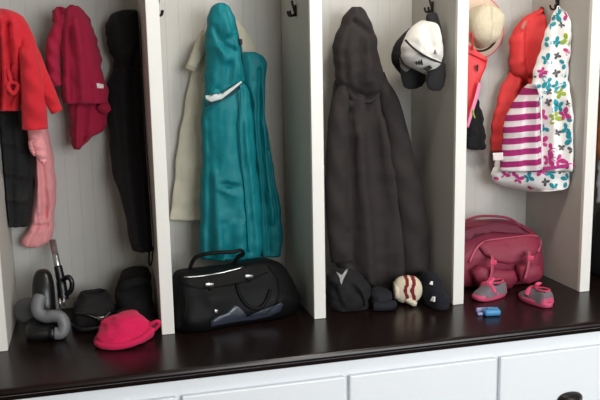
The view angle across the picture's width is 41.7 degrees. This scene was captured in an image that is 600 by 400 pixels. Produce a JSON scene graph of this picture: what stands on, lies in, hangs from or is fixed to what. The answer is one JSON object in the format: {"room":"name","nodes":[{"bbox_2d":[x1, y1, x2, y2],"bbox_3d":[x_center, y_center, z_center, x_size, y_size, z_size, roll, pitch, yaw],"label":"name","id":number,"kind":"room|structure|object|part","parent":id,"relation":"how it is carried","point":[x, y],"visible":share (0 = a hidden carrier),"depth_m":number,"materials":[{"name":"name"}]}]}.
{"room":"mudroom","nodes":[
{"label":"mudroom","id":0,"kind":"room"},
{"bbox_3d":[0.769,1.094,0.977,4.700,0.060,4.172,-4,10,-14],"label":"floor","id":1,"kind":"structure","parent":0,"visible":0},
{"bbox_2d":[0,272,599,399],"bbox_3d":[0.268,0.352,2.454,2.346,0.034,0.635,-4,10,-14],"label":"bench","id":2,"kind":"object","parent":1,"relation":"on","point":[73,363],"visible":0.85,"depth_m":2.18,"materials":[{"name":"brown wood"}]},
{"bbox_2d":[14,239,74,341],"bbox_3d":[-0.747,0.259,2.301,0.171,0.238,0.276,-4,10,-14],"label":"vacuum cleaner","id":3,"kind":"object","parent":2,"relation":"on","point":[43,321],"visible":1,"depth_m":2.26,"materials":[{"name":"black plastic"}]},
{"bbox_3d":[-0.749,0.277,2.300,0.064,0.143,0.085,-4,10,-14],"label":"motor","id":4,"kind":"part","parent":3,"relation":"part of","materials":[{"name":"black plastic"}]},
{"bbox_2d":[54,265,74,307],"bbox_3d":[-0.699,0.254,2.340,0.058,0.116,0.078,-4,10,-14],"label":"handle","id":5,"kind":"object","parent":3,"relation":"attached to","point":[63,294],"depth_m":2.33,"materials":[{"name":"black plastic"}]},
{"bbox_2d":[71,288,114,332],"bbox_3d":[-0.614,0.324,2.334,0.128,0.092,0.150,-4,10,-14],"label":"hat","id":6,"kind":"object","parent":2,"relation":"on","point":[91,306],"visible":0.98,"depth_m":2.30,"materials":[{"name":"black fabric"}]},
{"bbox_2d":[93,310,160,349],"bbox_3d":[-0.490,0.357,2.188,0.171,0.075,0.146,-9,13,-37],"label":"hat","id":7,"kind":"object","parent":2,"relation":"on","point":[125,329],"visible":1,"depth_m":2.16,"materials":[{"name":"pink fabric"}]},
{"bbox_2d":[115,266,153,321],"bbox_3d":[-0.503,0.288,2.389,0.114,0.140,0.218,-4,10,-14],"label":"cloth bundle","id":8,"kind":"object","parent":2,"relation":"on","point":[133,290],"visible":0.74,"depth_m":2.34,"materials":[{"name":"black fabric"}]},
{"bbox_2d":[172,249,299,331],"bbox_3d":[-0.197,0.247,2.362,0.393,0.219,0.191,-6,11,-25],"label":"handbag","id":9,"kind":"object","parent":2,"relation":"on","point":[211,297],"visible":0.95,"depth_m":2.30,"materials":[{"name":"black leather"}]},
{"bbox_3d":[-0.246,0.180,2.318,0.172,0.069,0.039,-4,10,-14],"label":"handle","id":10,"kind":"part","parent":9,"relation":"part of","materials":[{"name":"black leather"}]},
{"bbox_2d":[0,0,599,351],"bbox_3d":[0.218,-0.441,2.449,2.286,1.530,0.360,-4,10,-14],"label":"locker","id":11,"kind":"object","parent":2,"relation":"on","point":[90,233],"depth_m":2.47,"materials":[{"name":"paint"}]},
{"bbox_3d":[-0.826,-0.329,2.010,0.036,1.500,0.016,-4,10,-14],"label":"trim","id":12,"kind":"part","parent":11,"relation":"part of","materials":[{"name":"white paint"}]},
{"bbox_2d":[0,109,34,227],"bbox_3d":[-0.824,-0.101,2.314,0.081,0.367,0.086,-4,10,-14],"label":"pants","id":13,"kind":"object","parent":11,"relation":"hanging from","point":[18,160],"visible":0.88,"depth_m":2.30,"materials":[{"name":"black fabric"}]},
{"bbox_2d":[0,8,61,129],"bbox_3d":[-0.760,-0.364,2.192,0.176,0.331,0.132,-4,10,-14],"label":"jacket","id":14,"kind":"object","parent":11,"relation":"hanging from","point":[25,80],"visible":1,"depth_m":2.16,"materials":[{"name":"red fabric"}]},
{"bbox_2d":[21,129,55,247],"bbox_3d":[-0.784,-0.050,2.326,0.117,0.411,0.161,-4,10,-14],"label":"snowsuit","id":15,"kind":"object","parent":11,"relation":"hanging from","point":[39,233],"visible":0.84,"depth_m":2.37,"materials":[{"name":"pink fabric"}]},
{"bbox_2d":[45,5,110,149],"bbox_3d":[-0.639,-0.349,2.270,0.175,0.416,0.125,-4,10,-14],"label":"jacket","id":16,"kind":"object","parent":11,"relation":"hanging from","point":[71,38],"visible":1,"depth_m":2.24,"materials":[{"name":"red fabric"}]},
{"bbox_2d":[52,7,65,29],"bbox_3d":[-0.673,-0.515,2.244,0.066,0.070,0.051,-4,10,-14],"label":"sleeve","id":17,"kind":"object","parent":16,"relation":"attached to","point":[59,13],"depth_m":2.22,"materials":[{"name":"red fabric"}]},
{"bbox_2d":[76,6,101,65],"bbox_3d":[-0.614,-0.475,2.285,0.070,0.172,0.038,-4,10,-14],"label":"hood","id":18,"kind":"object","parent":16,"relation":"attached to","point":[95,40],"depth_m":2.27,"materials":[{"name":"red fabric"}]},
{"bbox_2d":[105,9,153,265],"bbox_3d":[-0.512,-0.180,2.344,0.115,0.759,0.197,-4,10,-14],"label":"coat","id":19,"kind":"object","parent":11,"relation":"hanging from","point":[125,119],"visible":0.99,"depth_m":2.34,"materials":[{"name":"fabric"}]},
{"bbox_2d":[105,9,140,69],"bbox_3d":[-0.525,-0.474,2.333,0.097,0.177,0.097,-4,10,-14],"label":"hood","id":20,"kind":"object","parent":19,"relation":"attached to","point":[122,27],"depth_m":2.31,"materials":[{"name":"black fabric"}]},
{"bbox_3d":[-0.391,-0.356,2.121,0.036,1.500,0.016,-4,10,-14],"label":"trim","id":21,"kind":"part","parent":11,"relation":"part of","materials":[{"name":"white paint"}]},
{"bbox_2d":[169,18,270,220],"bbox_3d":[-0.247,-0.244,2.488,0.356,0.660,0.056,-4,10,-14],"label":"coat","id":22,"kind":"object","parent":11,"relation":"hanging from","point":[188,162],"visible":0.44,"depth_m":2.48,"materials":[{"name":"fabric"}]},
{"bbox_2d":[199,3,282,260],"bbox_3d":[-0.178,-0.197,2.429,0.284,0.799,0.116,-6,11,-27],"label":"jacket","id":23,"kind":"object","parent":11,"relation":"hanging from","point":[239,202],"visible":0.98,"depth_m":2.40,"materials":[{"name":"fabric"}]},
{"bbox_2d":[204,3,244,94],"bbox_3d":[-0.225,-0.450,2.351,0.124,0.272,0.092,-4,10,-14],"label":"hood","id":24,"kind":"object","parent":23,"relation":"attached to","point":[224,73],"depth_m":2.34,"materials":[{"name":"teal fabric"}]},
{"bbox_2d":[287,0,295,16],"bbox_3d":[-0.024,-0.566,2.331,0.026,0.048,0.037,-4,10,-14],"label":"coat hook","id":25,"kind":"object","parent":11,"relation":"attached to","point":[289,13],"visible":1,"depth_m":2.33,"materials":[{"name":"brown metal"}]},
{"bbox_3d":[0.045,-0.384,2.232,0.036,1.500,0.016,-4,10,-14],"label":"trim","id":26,"kind":"part","parent":11,"relation":"part of","materials":[{"name":"white paint"}]},
{"bbox_2d":[324,7,429,289],"bbox_3d":[0.245,-0.151,2.533,0.344,0.919,0.173,-4,10,-14],"label":"coat","id":27,"kind":"object","parent":11,"relation":"hanging from","point":[377,220],"visible":0.96,"depth_m":2.51,"materials":[{"name":"fabric"}]},
{"bbox_2d":[332,7,383,102],"bbox_3d":[0.190,-0.454,2.479,0.169,0.302,0.103,-4,10,-14],"label":"hood","id":28,"kind":"object","parent":27,"relation":"attached to","point":[359,74],"depth_m":2.46,"materials":[{"name":"grey fabric"}]},
{"bbox_3d":[0.372,-0.460,2.370,0.113,0.163,0.102,-7,12,-32],"label":"crown","id":29,"kind":"part","parent":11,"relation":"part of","materials":[{"name":"white fabric"}]},
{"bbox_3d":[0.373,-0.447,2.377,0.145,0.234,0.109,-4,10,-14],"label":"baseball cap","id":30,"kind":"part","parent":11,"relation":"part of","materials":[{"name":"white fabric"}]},
{"bbox_2d":[424,0,433,12],"bbox_3d":[0.405,-0.610,2.464,0.026,0.048,0.037,-4,10,-14],"label":"coat hook","id":31,"kind":"object","parent":11,"relation":"attached to","point":[431,3],"visible":0.94,"depth_m":2.46,"materials":[{"name":"brown metal"}]},
{"bbox_2d":[391,28,425,88],"bbox_3d":[0.354,-0.446,2.479,0.123,0.189,0.092,-4,10,-14],"label":"baseball cap","id":32,"kind":"object","parent":31,"relation":"hanging from","point":[411,78],"visible":0.44,"depth_m":2.45,"materials":[{"name":"grey fabric"}]},
{"bbox_3d":[0.351,-0.469,2.485,0.123,0.144,0.072,-4,10,-14],"label":"crown","id":33,"kind":"part","parent":32,"relation":"part of","materials":[{"name":"white fabric"}]},
{"bbox_3d":[0.480,-0.412,2.343,0.036,1.500,0.016,-4,10,-14],"label":"trim","id":34,"kind":"part","parent":11,"relation":"part of","materials":[{"name":"white paint"}]},
{"bbox_2d":[466,100,485,149],"bbox_3d":[0.609,-0.261,2.714,0.083,0.180,0.040,-4,10,-14],"label":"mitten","id":35,"kind":"object","parent":11,"relation":"hanging from","point":[476,136],"visible":0.62,"depth_m":2.71,"materials":[{"name":"fabric"}]},
{"bbox_2d":[467,33,487,127],"bbox_3d":[0.571,-0.401,2.652,0.121,0.319,0.059,-1,10,2],"label":"bag","id":36,"kind":"object","parent":11,"relation":"hanging from","point":[477,63],"visible":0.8,"depth_m":2.65,"materials":[{"name":"fabric"}]},
{"bbox_3d":[0.562,-0.526,2.612,0.028,0.057,0.010,-4,10,-14],"label":"handle","id":37,"kind":"part","parent":36,"relation":"part of","materials":[{"name":"red fabric"}]},
{"bbox_2d":[468,0,504,57],"bbox_3d":[0.618,-0.582,2.647,0.189,0.215,0.106,-4,10,-14],"label":"sun hat","id":38,"kind":"object","parent":11,"relation":"hanging from","point":[486,20],"visible":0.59,"depth_m":2.62,"materials":[{"name":"beige fabric"}]},
{"bbox_2d":[490,7,546,151],"bbox_3d":[0.747,-0.406,2.683,0.168,0.493,0.099,-4,10,-14],"label":"raincoat","id":39,"kind":"object","parent":11,"relation":"hanging from","point":[525,42],"visible":0.64,"depth_m":2.67,"materials":[{"name":"fabric"}]},
{"bbox_2d":[509,7,546,82],"bbox_3d":[0.772,-0.523,2.665,0.115,0.256,0.090,-4,10,-14],"label":"hood","id":40,"kind":"object","parent":39,"relation":"attached to","point":[525,42],"depth_m":2.66,"materials":[{"name":"red fabric"}]},
{"bbox_2d":[491,6,574,191],"bbox_3d":[0.757,-0.316,2.586,0.208,0.627,0.219,-4,10,-14],"label":"jacket","id":41,"kind":"object","parent":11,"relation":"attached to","point":[537,153],"visible":1,"depth_m":2.57,"materials":[{"name":"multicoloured fabric"}]},
{"bbox_3d":[0.736,-0.237,2.606,0.103,0.292,0.109,-4,10,-14],"label":"striped panel","id":42,"kind":"part","parent":41,"relation":"part of","materials":[{"name":"fabric"}]},
{"bbox_2d":[531,9,571,96],"bbox_3d":[0.815,-0.474,2.543,0.098,0.282,0.087,-4,10,-14],"label":"hood","id":43,"kind":"object","parent":41,"relation":"attached to","point":[551,69],"depth_m":2.54,"materials":[{"name":"multicoloured fabric"}]},
{"bbox_2d":[549,0,559,9],"bbox_3d":[0.837,-0.647,2.583,0.026,0.048,0.037,-4,10,-14],"label":"coat hook","id":44,"kind":"object","parent":11,"relation":"attached to","point":[556,1],"visible":0.84,"depth_m":2.58,"materials":[{"name":"brown metal"}]},
{"bbox_3d":[0.915,-0.440,2.454,0.036,1.500,0.016,-4,10,-14],"label":"trim","id":45,"kind":"part","parent":11,"relation":"part of","materials":[{"name":"white paint"}]},
{"bbox_2d":[596,98,599,159],"bbox_3d":[1.158,-0.382,2.730,0.252,0.515,0.079,-4,10,-14],"label":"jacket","id":46,"kind":"object","parent":11,"relation":"hanging from","point":[598,123],"visible":0.93,"depth_m":2.74,"materials":[{"name":"fabric"}]},
{"bbox_2d":[596,160,599,203],"bbox_3d":[1.171,-0.079,2.857,0.204,0.213,0.043,-4,10,-14],"label":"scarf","id":47,"kind":"object","parent":11,"relation":"hanging from","point":[598,165],"visible":0.97,"depth_m":2.84,"materials":[{"name":"grey fabric"}]},
{"bbox_2d":[326,268,370,311],"bbox_3d":[0.152,0.274,2.453,0.135,0.123,0.139,-4,10,-14],"label":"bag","id":48,"kind":"object","parent":2,"relation":"on","point":[348,290],"visible":1,"depth_m":2.41,"materials":[{"name":"fabric"}]},
{"bbox_3d":[0.187,0.291,2.402,0.038,0.075,0.021,-4,10,-14],"label":"handle","id":49,"kind":"part","parent":48,"relation":"part of","materials":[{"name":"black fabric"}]},
{"bbox_2d":[368,286,396,310],"bbox_3d":[0.252,0.306,2.450,0.081,0.057,0.107,-4,10,-14],"label":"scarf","id":50,"kind":"object","parent":2,"relation":"on","point":[380,299],"visible":0.94,"depth_m":2.43,"materials":[{"name":"fabric"}]},
{"bbox_2d":[393,275,421,305],"bbox_3d":[0.338,0.282,2.469,0.091,0.090,0.073,0,10,6],"label":"hat","id":51,"kind":"object","parent":2,"relation":"on","point":[407,289],"visible":1,"depth_m":2.45,"materials":[{"name":"beige fabric"}]},
{"bbox_2d":[421,270,449,310],"bbox_3d":[0.423,0.278,2.460,0.071,0.101,0.136,-4,10,-14],"label":"hat","id":52,"kind":"object","parent":2,"relation":"on","point":[434,296],"visible":0.99,"depth_m":2.43,"materials":[{"name":"black fabric"}]},
{"bbox_2d":[476,307,500,315],"bbox_3d":[0.564,0.332,2.364,0.068,0.023,0.044,-2,10,-6],"label":"clip","id":53,"kind":"object","parent":2,"relation":"on","point":[487,311],"visible":1,"depth_m":2.35,"materials":[{"name":"blue plastic"}]},
{"bbox_2d":[472,276,506,301],"bbox_3d":[0.608,0.280,2.524,0.130,0.068,0.078,-4,10,-14],"label":"sneaker","id":54,"kind":"object","parent":2,"relation":"on","point":[489,290],"visible":1,"depth_m":2.51,"materials":[{"name":"grey fabric"}]},
{"bbox_2d":[464,215,543,288],"bbox_3d":[0.653,0.168,2.686,0.392,0.231,0.281,-4,10,-14],"label":"duffel bag","id":55,"kind":"object","parent":2,"relation":"on","point":[509,250],"visible":0.77,"depth_m":2.61,"materials":[{"name":"fabric"}]},
{"bbox_3d":[0.658,0.071,2.701,0.206,0.045,0.019,-2,10,-7],"label":"carry handle","id":56,"kind":"part","parent":55,"relation":"part of","materials":[{"name":"fabric"}]},
{"bbox_2d":[519,282,553,307],"bbox_3d":[0.740,0.288,2.466,0.063,0.068,0.133,-5,11,-23],"label":"sneaker","id":57,"kind":"object","parent":2,"relation":"on","point":[534,295],"visible":1,"depth_m":2.44,"materials":[{"name":"pink fabric"}]},
{"bbox_2d":[590,207,599,275],"bbox_3d":[1.152,0.132,2.770,0.253,0.255,0.207,-4,10,-14],"label":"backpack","id":58,"kind":"object","parent":2,"relation":"on","point":[595,244],"visible":0.66,"depth_m":2.75,"materials":[{"name":"black fabric"}]},
{"bbox_2d":[18,331,599,399],"bbox_3d":[0.274,0.585,2.487,2.286,0.435,0.652,-4,10,-14],"label":"drawer base","id":59,"kind":"object","parent":1,"relation":"on","point":[565,367],"visible":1,"depth_m":2.19,"materials":[{"name":"white paint"}]},
{"bbox_3d":[-0.524,0.659,1.985,0.439,0.293,0.016,-4,10,-14],"label":"drawer","id":60,"kind":"part","parent":59,"relation":"part of","materials":[{"name":"white paint"}]},
{"bbox_3d":[-0.089,0.631,2.096,0.439,0.293,0.016,-4,10,-14],"label":"drawer","id":61,"kind":"part","parent":59,"relation":"part of","materials":[{"name":"white paint"}]},
{"bbox_3d":[0.347,0.604,2.207,0.439,0.293,0.016,-4,10,-14],"label":"drawer","id":62,"kind":"part","parent":59,"relation":"part of","materials":[{"name":"white paint"}]},
{"bbox_3d":[0.782,0.576,2.318,0.439,0.293,0.016,-4,10,-14],"label":"drawer","id":63,"kind":"part","parent":59,"relation":"part of","materials":[{"name":"white paint"}]},
{"bbox_3d":[0.795,0.581,2.298,0.085,0.034,0.029,-4,10,-14],"label":"cup pull","id":64,"kind":"part","parent":59,"relation":"part of","materials":[{"name":"brown metal"}]}
]}

